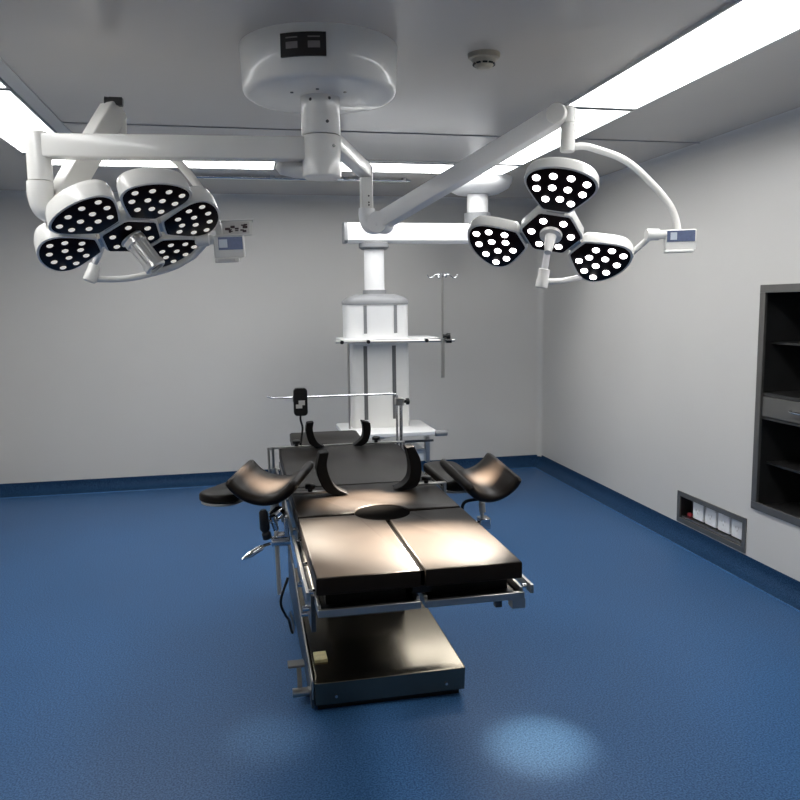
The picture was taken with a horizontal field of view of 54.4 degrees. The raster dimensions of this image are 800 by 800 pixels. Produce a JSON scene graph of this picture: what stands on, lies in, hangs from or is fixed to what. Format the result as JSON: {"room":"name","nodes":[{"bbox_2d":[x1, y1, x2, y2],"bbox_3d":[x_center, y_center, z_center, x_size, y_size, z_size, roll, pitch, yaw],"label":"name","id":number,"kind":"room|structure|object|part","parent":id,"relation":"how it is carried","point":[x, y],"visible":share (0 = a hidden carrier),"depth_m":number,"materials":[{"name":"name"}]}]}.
{"room":"operating room","nodes":[
{"label":"operating room","id":0,"kind":"room"},
{"bbox_2d":[0,200,536,483],"bbox_3d":[-1.103,-0.538,7.061,5.227,2.550,0.100,-2,7,-12],"label":"wall","id":1,"kind":"structure","parent":0,"point":[175,371],"depth_m":6.94,"materials":[{"name":"white paint"}]},
{"bbox_2d":[0,190,537,206],"bbox_3d":[-1.101,-1.759,6.825,5.027,0.070,0.070,-2,7,-12],"label":"trim","id":2,"kind":"structure","parent":1,"relation":"attached to","point":[4,194],"depth_m":6.92,"materials":[{"name":"white paint"}]},
{"bbox_2d":[0,455,539,498],"bbox_3d":[-1.067,0.687,7.115,5.027,0.104,0.100,-2,7,-12],"label":"baseboard","id":3,"kind":"structure","parent":1,"relation":"attached to","point":[212,478],"depth_m":6.89,"materials":[{"name":"blue plastic"}]},
{"bbox_2d":[535,249,543,455],"bbox_3d":[1.346,-0.642,7.483,0.056,2.410,0.056,-2,7,-12],"label":"trim","id":4,"kind":"structure","parent":1,"relation":"attached to","point":[540,291],"depth_m":7.53,"materials":[{"name":"white paint"}]},
{"bbox_2d":[0,467,799,799],"bbox_3d":[-0.227,1.274,3.144,5.227,0.100,8.500,-2,7,-12],"label":"floor","id":5,"kind":"structure","parent":0,"point":[142,658],"depth_m":3.38,"materials":[{"name":"blue plastic"}]},
{"bbox_2d":[267,430,533,709],"bbox_3d":[-0.157,0.749,3.352,0.733,0.888,2.260,-2,7,-12],"label":"table","id":6,"kind":"object","parent":5,"relation":"on","point":[372,559],"visible":0.96,"depth_m":2.95,"materials":[{"name":"leather"}]},
{"bbox_2d":[199,473,278,506],"bbox_3d":[-0.675,0.405,3.320,0.170,0.103,0.451,2,8,23],"label":"board","id":7,"kind":"object","parent":6,"relation":"attached to","point":[219,495],"visible":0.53,"depth_m":3.12,"materials":[{"name":"black leather"}]},
{"bbox_3d":[-0.675,0.396,3.318,0.163,0.011,0.431,2,8,23],"label":"plate","id":8,"kind":"part","parent":7,"relation":"part of","materials":[{"name":"metal"}]},
{"bbox_2d":[225,460,313,594],"bbox_3d":[-0.512,0.514,3.073,0.285,0.496,0.364,0,7,8],"label":"support","id":9,"kind":"object","parent":6,"relation":"attached to","point":[251,483],"visible":0.99,"depth_m":3.01,"materials":[{"name":"black leather"}]},
{"bbox_3d":[-0.542,0.574,2.953,0.135,0.042,0.027,-8,10,-44],"label":"locking lever","id":10,"kind":"part","parent":9,"relation":"part of","materials":[{"name":"silver metal"}]},
{"bbox_3d":[-0.518,0.480,3.001,0.047,0.123,0.043,-2,7,-12],"label":"grip handle","id":11,"kind":"part","parent":9,"relation":"part of","materials":[{"name":"black plastic"}]},
{"bbox_3d":[-0.487,0.569,3.069,0.036,0.386,0.086,-2,7,-12],"label":"post","id":12,"kind":"part","parent":9,"relation":"part of","materials":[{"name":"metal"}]},
{"bbox_2d":[279,577,294,633],"bbox_3d":[-0.487,0.879,3.439,0.042,0.587,1.130,-2,7,-7],"label":"power cable","id":13,"kind":"object","parent":6,"relation":"hanging from","point":[292,627],"visible":1,"depth_m":2.88,"materials":[{"name":"black plastic"}]},
{"bbox_3d":[-0.202,0.438,3.510,0.611,0.108,1.300,-2,7,-12],"label":"table frame","id":14,"kind":"part","parent":6,"relation":"part of","materials":[{"name":"metal"}]},
{"bbox_3d":[-0.451,0.458,3.120,0.010,0.026,1.820,-2,7,-12],"label":"rail","id":15,"kind":"part","parent":6,"relation":"part of","materials":[{"name":"metal"}]},
{"bbox_2d":[271,421,324,473],"bbox_3d":[-0.516,0.243,3.935,0.268,0.268,0.060,-2,7,-12],"label":"brace","id":16,"kind":"object","parent":6,"relation":"attached to","point":[313,442],"visible":0.94,"depth_m":3.91,"materials":[{"name":"black plastic"}]},
{"bbox_3d":[-0.536,0.297,3.937,0.218,0.130,0.026,-2,7,-12],"label":"brace arm","id":17,"kind":"part","parent":16,"relation":"part of","materials":[{"name":"metal"}]},
{"bbox_3d":[-0.523,0.218,3.930,0.042,0.032,0.042,-2,7,-12],"label":"clamp knob","id":18,"kind":"part","parent":16,"relation":"part of","materials":[{"name":"black plastic"}]},
{"bbox_3d":[-0.395,1.150,3.193,0.097,0.074,0.150,-2,7,-12],"label":"pedal arm","id":19,"kind":"part","parent":6,"relation":"part of","materials":[{"name":"metal"}]},
{"bbox_3d":[-0.481,0.996,3.702,0.012,0.280,1.345,-2,7,-12],"label":"panel","id":20,"kind":"part","parent":6,"relation":"part of","materials":[{"name":"metal"}]},
{"bbox_3d":[-0.311,0.596,2.560,0.014,0.112,0.560,-2,7,-12],"label":"plate","id":21,"kind":"part","parent":6,"relation":"part of","materials":[{"name":"metal"}]},
{"bbox_3d":[-0.343,0.307,4.047,0.683,0.158,0.024,-2,7,-12],"label":"rail","id":22,"kind":"part","parent":6,"relation":"part of","materials":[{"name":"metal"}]},
{"bbox_2d":[281,450,347,521],"bbox_3d":[-0.344,0.341,3.108,0.266,0.274,0.070,-2,7,-12],"label":"brace","id":23,"kind":"object","parent":6,"relation":"attached to","point":[322,473],"visible":0.94,"depth_m":3.08,"materials":[{"name":"black leather"}]},
{"bbox_3d":[-0.366,0.414,3.112,0.212,0.098,0.026,-2,7,-12],"label":"brace arm","id":24,"kind":"part","parent":23,"relation":"part of","materials":[{"name":"metal"}]},
{"bbox_3d":[-0.358,0.351,3.106,0.042,0.032,0.042,-2,7,-12],"label":"clamp knob","id":25,"kind":"part","parent":23,"relation":"part of","materials":[{"name":"black plastic"}]},
{"bbox_2d":[267,393,409,447],"bbox_3d":[-0.314,0.170,4.092,0.748,0.418,0.060,-2,7,-12],"label":"screen frame","id":26,"kind":"object","parent":6,"relation":"attached to","point":[400,401],"visible":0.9,"depth_m":4.12,"materials":[{"name":"silver metal"}]},
{"bbox_2d":[293,388,307,444],"bbox_3d":[-0.511,0.103,4.010,0.072,0.333,0.050,-2,7,-12],"label":"remote control","id":27,"kind":"object","parent":26,"relation":"hanging from","point":[300,401],"visible":0.78,"depth_m":3.98,"materials":[{"name":"black plastic"}]},
{"bbox_3d":[-0.348,-0.012,4.063,0.684,0.048,0.008,-2,7,-12],"label":"cross rod","id":28,"kind":"part","parent":26,"relation":"part of","materials":[{"name":"silver metal"}]},
{"bbox_3d":[-0.003,0.170,4.157,0.037,0.395,0.018,-2,7,-12],"label":"upright rod","id":29,"kind":"part","parent":26,"relation":"part of","materials":[{"name":"silver metal"}]},
{"bbox_3d":[0.033,0.007,4.145,0.035,0.036,0.036,-2,7,-12],"label":"clamp knob","id":30,"kind":"part","parent":26,"relation":"part of","materials":[{"name":"black plastic"}]},
{"bbox_2d":[300,538,420,617],"bbox_3d":[-0.153,0.533,2.529,0.296,0.064,0.670,-2,7,-12],"label":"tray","id":31,"kind":"object","parent":6,"relation":"on","point":[396,596],"depth_m":2.24,"materials":[{"name":"leather"}]},
{"bbox_2d":[353,420,404,450],"bbox_3d":[-0.106,0.230,4.019,0.271,0.262,0.060,-2,7,-12],"label":"brace","id":32,"kind":"object","parent":6,"relation":"attached to","point":[366,427],"visible":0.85,"depth_m":3.97,"materials":[{"name":"black plastic"}]},
{"bbox_3d":[-0.123,0.203,4.013,0.042,0.032,0.042,-2,7,-12],"label":"clamp knob","id":33,"kind":"part","parent":32,"relation":"part of","materials":[{"name":"black plastic"}]},
{"bbox_3d":[-0.085,0.280,4.030,0.222,0.130,0.026,-2,7,-12],"label":"brace arm","id":34,"kind":"part","parent":32,"relation":"part of","materials":[{"name":"metal"}]},
{"bbox_2d":[392,444,445,492],"bbox_3d":[0.084,0.320,3.227,0.226,0.275,0.070,-2,7,-12],"label":"brace","id":35,"kind":"object","parent":6,"relation":"attached to","point":[412,478],"visible":0.91,"depth_m":3.19,"materials":[{"name":"black leather"}]},
{"bbox_3d":[0.108,0.330,3.233,0.042,0.032,0.042,-2,7,-12],"label":"clamp knob","id":36,"kind":"part","parent":35,"relation":"part of","materials":[{"name":"black plastic"}]},
{"bbox_3d":[0.106,0.392,3.240,0.174,0.098,0.026,-2,7,-12],"label":"brace arm","id":37,"kind":"part","parent":35,"relation":"part of","materials":[{"name":"metal"}]},
{"bbox_2d":[423,461,466,493],"bbox_3d":[0.219,0.369,3.549,0.193,0.095,0.480,-2,7,-12],"label":"board","id":38,"kind":"object","parent":6,"relation":"attached to","point":[434,469],"visible":0.51,"depth_m":3.49,"materials":[{"name":"black leather"}]},
{"bbox_3d":[0.231,0.365,3.551,0.162,0.011,0.461,-2,7,-12],"label":"plate","id":39,"kind":"part","parent":38,"relation":"part of","materials":[{"name":"metal"}]},
{"bbox_2d":[418,579,524,607],"bbox_3d":[0.152,0.522,2.591,0.302,0.064,0.670,-2,7,-12],"label":"rail","id":40,"kind":"object","parent":6,"relation":"on","point":[431,592],"depth_m":2.29,"materials":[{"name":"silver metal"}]},
{"bbox_2d":[440,453,521,528],"bbox_3d":[0.317,0.402,3.275,0.290,0.307,0.285,-4,8,-23],"label":"support","id":41,"kind":"object","parent":6,"relation":"attached to","point":[490,479],"visible":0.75,"depth_m":3.25,"materials":[{"name":"black leather"}]},
{"bbox_3d":[0.292,0.444,3.238,0.089,0.072,0.016,-3,7,-19],"label":"locking lever","id":42,"kind":"part","parent":41,"relation":"part of","materials":[{"name":"black plastic"}]},
{"bbox_3d":[0.345,0.463,3.288,0.032,0.182,0.036,-2,7,-12],"label":"post","id":43,"kind":"part","parent":41,"relation":"part of","materials":[{"name":"metal"}]},
{"bbox_3d":[0.191,0.440,3.207,0.010,0.026,1.910,-2,7,-12],"label":"rail","id":44,"kind":"part","parent":6,"relation":"part of","materials":[{"name":"metal"}]},
{"bbox_2d":[0,0,799,198],"bbox_3d":[-0.260,-1.355,2.816,5.227,0.100,8.500,-2,7,-12],"label":"ceiling","id":45,"kind":"structure","parent":0,"point":[170,62],"depth_m":3.23,"materials":[{"name":"white paint"}]},
{"bbox_2d":[0,77,9,88],"bbox_3d":[-1.692,-1.254,2.599,0.330,0.012,1.500,-2,7,-12],"label":"recessed light","id":46,"kind":"object","parent":45,"relation":"in","point":[3,84],"visible":1,"depth_m":3.31,"materials":[{"name":"plastic"}]},
{"bbox_2d":[0,88,57,152],"bbox_3d":[-2.002,-1.433,4.071,0.330,0.012,1.470,-2,7,-12],"label":"recessed light","id":47,"kind":"object","parent":45,"relation":"in","point":[17,116],"visible":0.6,"depth_m":3.95,"materials":[{"name":"plastic"}]},
{"bbox_2d":[0,57,71,132],"bbox_3d":[-1.480,-1.263,2.586,0.070,0.016,4.630,-2,7,-12],"label":"trim","id":48,"kind":"structure","parent":45,"relation":"attached to","point":[7,74],"depth_m":3.53,"materials":[{"name":"white paint"}]},
{"bbox_2d":[52,160,64,164],"bbox_3d":[-2.231,-1.557,5.088,0.107,0.012,0.161,-2,7,-12],"label":"recessed light","id":49,"kind":"object","parent":45,"relation":"in","point":[54,162],"depth_m":5.10,"materials":[{"name":"plastic"}]},
{"bbox_2d":[99,160,176,167],"bbox_3d":[-1.749,-1.574,5.172,0.496,0.012,0.240,-2,7,-12],"label":"recessed light","id":50,"kind":"object","parent":45,"relation":"in","point":[163,164],"depth_m":5.20,"materials":[{"name":"plastic"}]},
{"bbox_2d":[52,160,274,168],"bbox_3d":[-1.604,-1.572,5.141,1.526,0.007,0.336,-2,7,-12],"label":"diffuser","id":51,"kind":"object","parent":50,"relation":"attached to","point":[163,164],"depth_m":5.23,"materials":[{"name":"white plastic"}]},
{"bbox_2d":[183,161,275,169],"bbox_3d":[-1.147,-1.593,5.269,0.601,0.012,0.294,-2,7,-12],"label":"recessed light","id":52,"kind":"object","parent":45,"relation":"in","point":[229,165],"depth_m":5.28,"materials":[{"name":"plastic"}]},
{"bbox_2d":[25,153,457,163],"bbox_3d":[-0.933,-1.579,5.071,2.835,0.016,0.040,-2,7,-12],"label":"trim","id":53,"kind":"structure","parent":45,"relation":"attached to","point":[25,153],"depth_m":5.28,"materials":[{"name":"metal"}]},
{"bbox_2d":[63,122,500,136],"bbox_3d":[-0.565,-1.486,4.276,2.412,0.014,0.012,-2,7,-12],"label":"trim","id":54,"kind":"structure","parent":45,"relation":"attached to","point":[63,122],"depth_m":4.25,"materials":[{"name":"grey metal"}]},
{"bbox_2d":[195,175,409,182],"bbox_3d":[-0.738,-1.667,5.881,1.650,0.027,0.125,-2,7,-12],"label":"rail","id":55,"kind":"object","parent":45,"relation":"attached to","point":[271,177],"visible":0.61,"depth_m":5.80,"materials":[{"name":"silver metal"}]},
{"bbox_2d":[239,22,397,180],"bbox_3d":[-0.302,-1.085,2.962,0.592,0.472,0.595,-2,7,-12],"label":"ceiling mount","id":56,"kind":"object","parent":45,"relation":"attached to","point":[320,72],"depth_m":2.77,"materials":[{"name":"white metal"}]},
{"bbox_2d":[25,96,304,283],"bbox_3d":[-0.897,-0.837,3.085,1.038,0.729,0.648,-2,7,-12],"label":"light","id":57,"kind":"object","parent":56,"relation":"hanging from","point":[165,223],"visible":1,"depth_m":2.91,"materials":[{"name":"white metal"}]},
{"bbox_3d":[-1.275,-0.561,3.009,0.208,0.116,0.235,-2,7,-12],"label":"plate","id":58,"kind":"part","parent":57,"relation":"part of","materials":[{"name":"black plastic"}]},
{"bbox_3d":[-1.150,-0.669,2.836,0.227,0.119,0.215,-2,7,-12],"label":"plate","id":59,"kind":"part","parent":57,"relation":"part of","materials":[{"name":"black plastic"}]},
{"bbox_3d":[-1.214,-0.942,3.015,0.078,0.456,0.356,3,8,30],"label":"spring arm","id":60,"kind":"part","parent":57,"relation":"part of","materials":[{"name":"white metal"}]},
{"bbox_3d":[-1.233,-0.630,3.218,0.160,0.172,0.026,5,9,38],"label":"head stem","id":61,"kind":"part","parent":57,"relation":"part of","materials":[{"name":"white ceramic"}]},
{"bbox_3d":[-1.055,-0.642,3.065,0.204,0.106,0.214,-2,7,-12],"label":"plate","id":62,"kind":"part","parent":57,"relation":"part of","materials":[{"name":"black plastic"}]},
{"bbox_3d":[-1.012,-0.582,3.065,0.162,0.175,0.103,0,7,10],"label":"handle","id":63,"kind":"part","parent":57,"relation":"part of","materials":[{"name":"clear plastic"}]},
{"bbox_3d":[-0.901,-0.737,2.894,0.231,0.107,0.219,-2,7,-12],"label":"plate","id":64,"kind":"part","parent":57,"relation":"part of","materials":[{"name":"black plastic"}]},
{"bbox_3d":[-0.832,-0.940,2.906,0.974,0.087,0.075,-2,7,-8],"label":"horizontal arm","id":65,"kind":"part","parent":57,"relation":"part of","materials":[{"name":"white metal"}]},
{"bbox_3d":[-0.960,-0.616,3.293,0.227,0.118,0.215,-2,7,-12],"label":"plate","id":66,"kind":"part","parent":57,"relation":"part of","materials":[{"name":"black plastic"}]},
{"bbox_3d":[-0.835,-0.723,3.120,0.208,0.116,0.235,-2,7,-12],"label":"plate","id":67,"kind":"part","parent":57,"relation":"part of","materials":[{"name":"black plastic"}]},
{"bbox_3d":[-0.715,-0.635,3.266,0.127,0.120,0.044,-1,7,-4],"label":"control panel","id":68,"kind":"part","parent":57,"relation":"part of","materials":[{"name":"white plastic"}]},
{"bbox_2d":[225,224,246,232],"bbox_3d":[-0.680,-0.713,3.235,0.092,0.037,0.011,-1,7,-4],"label":"print","id":69,"kind":"object","parent":57,"relation":"attached to","point":[229,228],"depth_m":3.23},
{"bbox_2d":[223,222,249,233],"bbox_3d":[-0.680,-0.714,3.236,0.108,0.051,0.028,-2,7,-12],"label":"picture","id":70,"kind":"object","parent":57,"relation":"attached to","point":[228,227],"depth_m":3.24,"materials":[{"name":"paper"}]},
{"bbox_3d":[-0.678,-0.718,3.243,0.135,0.071,0.030,-1,7,-4],"label":"sign plate","id":71,"kind":"part","parent":57,"relation":"part of","materials":[{"name":"white plastic"}]},
{"bbox_2d":[276,102,696,288],"bbox_3d":[0.370,-0.811,3.130,1.554,0.724,0.776,2,8,20],"label":"light","id":72,"kind":"object","parent":56,"relation":"attached to","point":[559,186],"visible":0.98,"depth_m":3.19,"materials":[{"name":"white metal"}]},
{"bbox_3d":[-0.229,-1.052,3.333,0.060,0.101,0.679,1,7,12],"label":"horizontal arm","id":73,"kind":"part","parent":72,"relation":"part of","materials":[{"name":"white metal"}]},
{"bbox_3d":[0.270,-0.985,3.382,0.919,0.421,0.070,4,9,35],"label":"spring arm","id":74,"kind":"part","parent":72,"relation":"part of","materials":[{"name":"white metal"}]},
{"bbox_3d":[0.400,-0.646,3.273,0.226,0.158,0.209,-2,7,-12],"label":"plate","id":75,"kind":"part","parent":72,"relation":"part of","materials":[{"name":"black plastic"}]},
{"bbox_3d":[0.614,-0.616,3.244,0.052,0.150,0.028,6,9,41],"label":"head stem","id":76,"kind":"part","parent":72,"relation":"part of","materials":[{"name":"white ceramic"}]},
{"bbox_3d":[0.608,-0.669,3.133,0.231,0.145,0.171,0,7,10],"label":"plate","id":77,"kind":"part","parent":72,"relation":"part of","materials":[{"name":"black plastic"}]},
{"bbox_3d":[0.608,-0.637,3.125,0.088,0.112,0.099,-2,7,-12],"label":"handle","id":78,"kind":"part","parent":72,"relation":"part of","materials":[{"name":"white plastic"}]},
{"bbox_3d":[0.602,-0.785,2.921,0.254,0.143,0.177,1,7,11],"label":"plate","id":79,"kind":"part","parent":72,"relation":"part of","materials":[{"name":"black plastic"}]},
{"bbox_3d":[0.816,-0.569,3.213,0.217,0.150,0.224,-2,7,-12],"label":"plate","id":80,"kind":"part","parent":72,"relation":"part of","materials":[{"name":"black plastic"}]},
{"bbox_3d":[1.162,-0.659,3.236,0.127,0.098,0.039,0,7,6],"label":"control panel","id":81,"kind":"part","parent":72,"relation":"part of","materials":[{"name":"white plastic"}]},
{"bbox_2d":[341,162,454,173],"bbox_3d":[-0.200,-1.625,5.430,1.258,0.012,0.360,-2,7,-12],"label":"recessed light","id":82,"kind":"object","parent":45,"relation":"in","point":[391,167],"visible":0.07,"depth_m":5.47,"materials":[{"name":"plastic"}]},
{"bbox_2d":[335,174,512,461],"bbox_3d":[0.192,-0.634,5.998,1.440,2.130,0.712,-2,7,-12],"label":"pendant","id":83,"kind":"object","parent":45,"relation":"hanging from","point":[375,321],"visible":0.9,"depth_m":5.89,"materials":[{"name":"white metal"}]},
{"bbox_2d":[336,420,434,437],"bbox_3d":[-0.117,0.221,5.992,0.690,0.028,0.600,-2,7,-12],"label":"shelf","id":84,"kind":"object","parent":83,"relation":"attached to","point":[413,427],"depth_m":5.89,"materials":[{"name":"white metal"}]},
{"bbox_2d":[336,335,438,340],"bbox_3d":[-0.102,-0.469,6.004,0.745,0.028,0.420,-2,7,-12],"label":"shelf","id":85,"kind":"object","parent":83,"relation":"attached to","point":[345,337],"depth_m":5.84,"materials":[{"name":"white metal"}]},
{"bbox_3d":[-0.030,-0.435,5.771,0.900,0.028,0.022,-2,7,-12],"label":"rail","id":86,"kind":"part","parent":83,"relation":"part of","materials":[{"name":"metal"}]},
{"bbox_3d":[0.154,-1.283,6.000,1.145,0.153,0.156,-2,7,-12],"label":"pendant arm","id":87,"kind":"part","parent":83,"relation":"part of","materials":[{"name":"white metal"}]},
{"bbox_3d":[-0.017,0.397,6.014,0.360,0.075,0.400,-2,7,-12],"label":"drawer","id":88,"kind":"part","parent":83,"relation":"part of","materials":[{"name":"white metal"}]},
{"bbox_3d":[-0.046,0.311,5.740,0.600,0.015,0.020,-2,7,-12],"label":"shelf rail","id":89,"kind":"part","parent":83,"relation":"part of","materials":[{"name":"metal"}]},
{"bbox_2d":[427,273,457,377],"bbox_3d":[0.318,-0.554,5.807,0.170,0.775,0.170,4,8,33],"label":"pole","id":90,"kind":"object","parent":83,"relation":"attached to","point":[447,336],"visible":1,"depth_m":5.80,"materials":[{"name":"metal"}]},
{"bbox_3d":[0.351,-0.462,5.811,0.064,0.073,0.054,-1,7,-5],"label":"clamp knob","id":91,"kind":"part","parent":90,"relation":"part of","materials":[{"name":"black plastic"}]},
{"bbox_2d":[467,49,500,69],"bbox_3d":[0.325,-1.311,3.017,0.128,0.053,0.128,-2,7,-12],"label":"smoke detector","id":92,"kind":"object","parent":45,"relation":"attached to","point":[482,59],"visible":1,"depth_m":2.98,"materials":[{"name":"beige plastic"}]},
{"bbox_2d":[483,164,520,174],"bbox_3d":[0.618,-1.656,5.589,0.385,0.012,0.380,-2,7,-12],"label":"recessed light","id":93,"kind":"object","parent":45,"relation":"in","point":[500,169],"visible":0.34,"depth_m":5.59,"materials":[{"name":"plastic"}]},
{"bbox_2d":[483,166,517,173],"bbox_3d":[0.618,-1.656,5.588,0.361,0.007,0.356,-2,7,-12],"label":"diffuser","id":94,"kind":"object","parent":93,"relation":"attached to","point":[497,169],"depth_m":5.60,"materials":[{"name":"white plastic"}]},
{"bbox_2d":[500,128,560,164],"bbox_3d":[0.867,-1.564,4.832,0.209,0.012,1.112,-2,7,-12],"label":"recessed light","id":95,"kind":"object","parent":45,"relation":"in","point":[551,142],"depth_m":4.90,"materials":[{"name":"plastic"}]},
{"bbox_2d":[575,107,633,139],"bbox_3d":[0.945,-1.485,4.186,0.323,0.012,0.719,-2,7,-12],"label":"recessed light","id":96,"kind":"object","parent":45,"relation":"in","point":[588,120],"depth_m":4.04,"materials":[{"name":"plastic"}]},
{"bbox_2d":[578,139,699,143],"bbox_3d":[1.446,-1.563,4.689,0.797,0.014,0.012,-2,7,-12],"label":"trim","id":97,"kind":"structure","parent":45,"relation":"attached to","point":[578,139],"depth_m":4.69,"materials":[{"name":"grey metal"}]},
{"bbox_2d":[564,0,799,109],"bbox_3d":[1.142,-1.352,3.096,0.385,0.012,1.510,-2,7,-12],"label":"recessed light","id":98,"kind":"object","parent":45,"relation":"in","point":[738,29],"visible":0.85,"depth_m":3.00,"materials":[{"name":"plastic"}]},
{"bbox_2d":[543,126,799,580],"bbox_3d":[2.265,-0.137,3.496,0.100,2.550,8.300,-2,7,-12],"label":"wall","id":99,"kind":"structure","parent":0,"point":[649,379],"depth_m":5.16,"materials":[{"name":"white paint"}]},
{"bbox_2d":[534,455,799,611],"bbox_3d":[2.183,1.081,3.627,0.100,0.104,8.300,-2,7,-12],"label":"baseboard","id":100,"kind":"structure","parent":99,"relation":"attached to","point":[775,583],"depth_m":5.12,"materials":[{"name":"blue plastic"}]},
{"bbox_2d":[598,107,799,189],"bbox_3d":[2.167,-1.364,3.326,0.070,0.070,8.300,-2,7,-12],"label":"trim","id":101,"kind":"structure","parent":99,"relation":"attached to","point":[790,119],"depth_m":4.70,"materials":[{"name":"white paint"}]},
{"bbox_2d":[677,490,746,552],"bbox_3d":[2.000,0.753,4.928,0.106,0.209,0.726,-2,7,-12],"label":"box","id":102,"kind":"object","parent":99,"relation":"attached to","point":[729,528],"visible":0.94,"depth_m":4.91,"materials":[{"name":"metal"}]},
{"bbox_2d":[693,502,705,521],"bbox_3d":[1.975,0.727,5.090,0.070,0.115,0.116,-2,7,-12],"label":"socket","id":103,"kind":"object","parent":102,"relation":"attached to","point":[699,511],"depth_m":5.07,"materials":[{"name":"plastic"}]},
{"bbox_2d":[705,507,717,527],"bbox_3d":[2.003,0.743,4.956,0.070,0.115,0.116,-2,7,-12],"label":"socket","id":104,"kind":"object","parent":102,"relation":"attached to","point":[711,516],"depth_m":4.94,"materials":[{"name":"plastic"}]},
{"bbox_2d":[718,512,731,533],"bbox_3d":[2.031,0.760,4.823,0.070,0.115,0.116,-2,7,-12],"label":"socket","id":105,"kind":"object","parent":102,"relation":"attached to","point":[724,522],"depth_m":4.80,"materials":[{"name":"plastic"}]},
{"bbox_2d":[731,518,741,539],"bbox_3d":[2.059,0.776,4.690,0.070,0.115,0.116,-2,7,-12],"label":"socket","id":106,"kind":"object","parent":102,"relation":"attached to","point":[736,526],"depth_m":4.69,"materials":[{"name":"plastic"}]},
{"bbox_2d":[751,283,799,526],"bbox_3d":[2.287,0.040,3.998,0.388,1.275,0.945,-2,7,-12],"label":"upper cabinet","id":107,"kind":"object","parent":99,"relation":"attached to","point":[775,489],"visible":1,"depth_m":4.40,"materials":[{"name":"metal"}]},
{"bbox_3d":[2.253,0.081,3.996,0.260,0.111,0.853,-2,7,-12],"label":"drawer","id":108,"kind":"part","parent":107,"relation":"part of","materials":[{"name":"metal"}]},
{"bbox_2d":[762,391,799,426],"bbox_3d":[2.299,0.077,4.005,0.342,0.150,0.901,-2,7,-12],"label":"drawer","id":109,"kind":"object","parent":107,"relation":"attached to","point":[776,405],"depth_m":4.25,"materials":[{"name":"metal"}]},
{"bbox_2d":[766,460,799,473],"bbox_3d":[2.329,0.407,4.052,0.288,0.012,0.901,-2,7,-12],"label":"shelf","id":110,"kind":"object","parent":107,"relation":"attached to","point":[791,465],"depth_m":4.40,"materials":[{"name":"metal"}]},
{"bbox_2d":[772,341,799,345],"bbox_3d":[2.321,-0.273,3.967,0.288,0.012,0.901,-2,7,-12],"label":"shelf","id":111,"kind":"object","parent":107,"relation":"attached to","point":[774,343],"depth_m":4.31,"materials":[{"name":"metal"}]}
]}

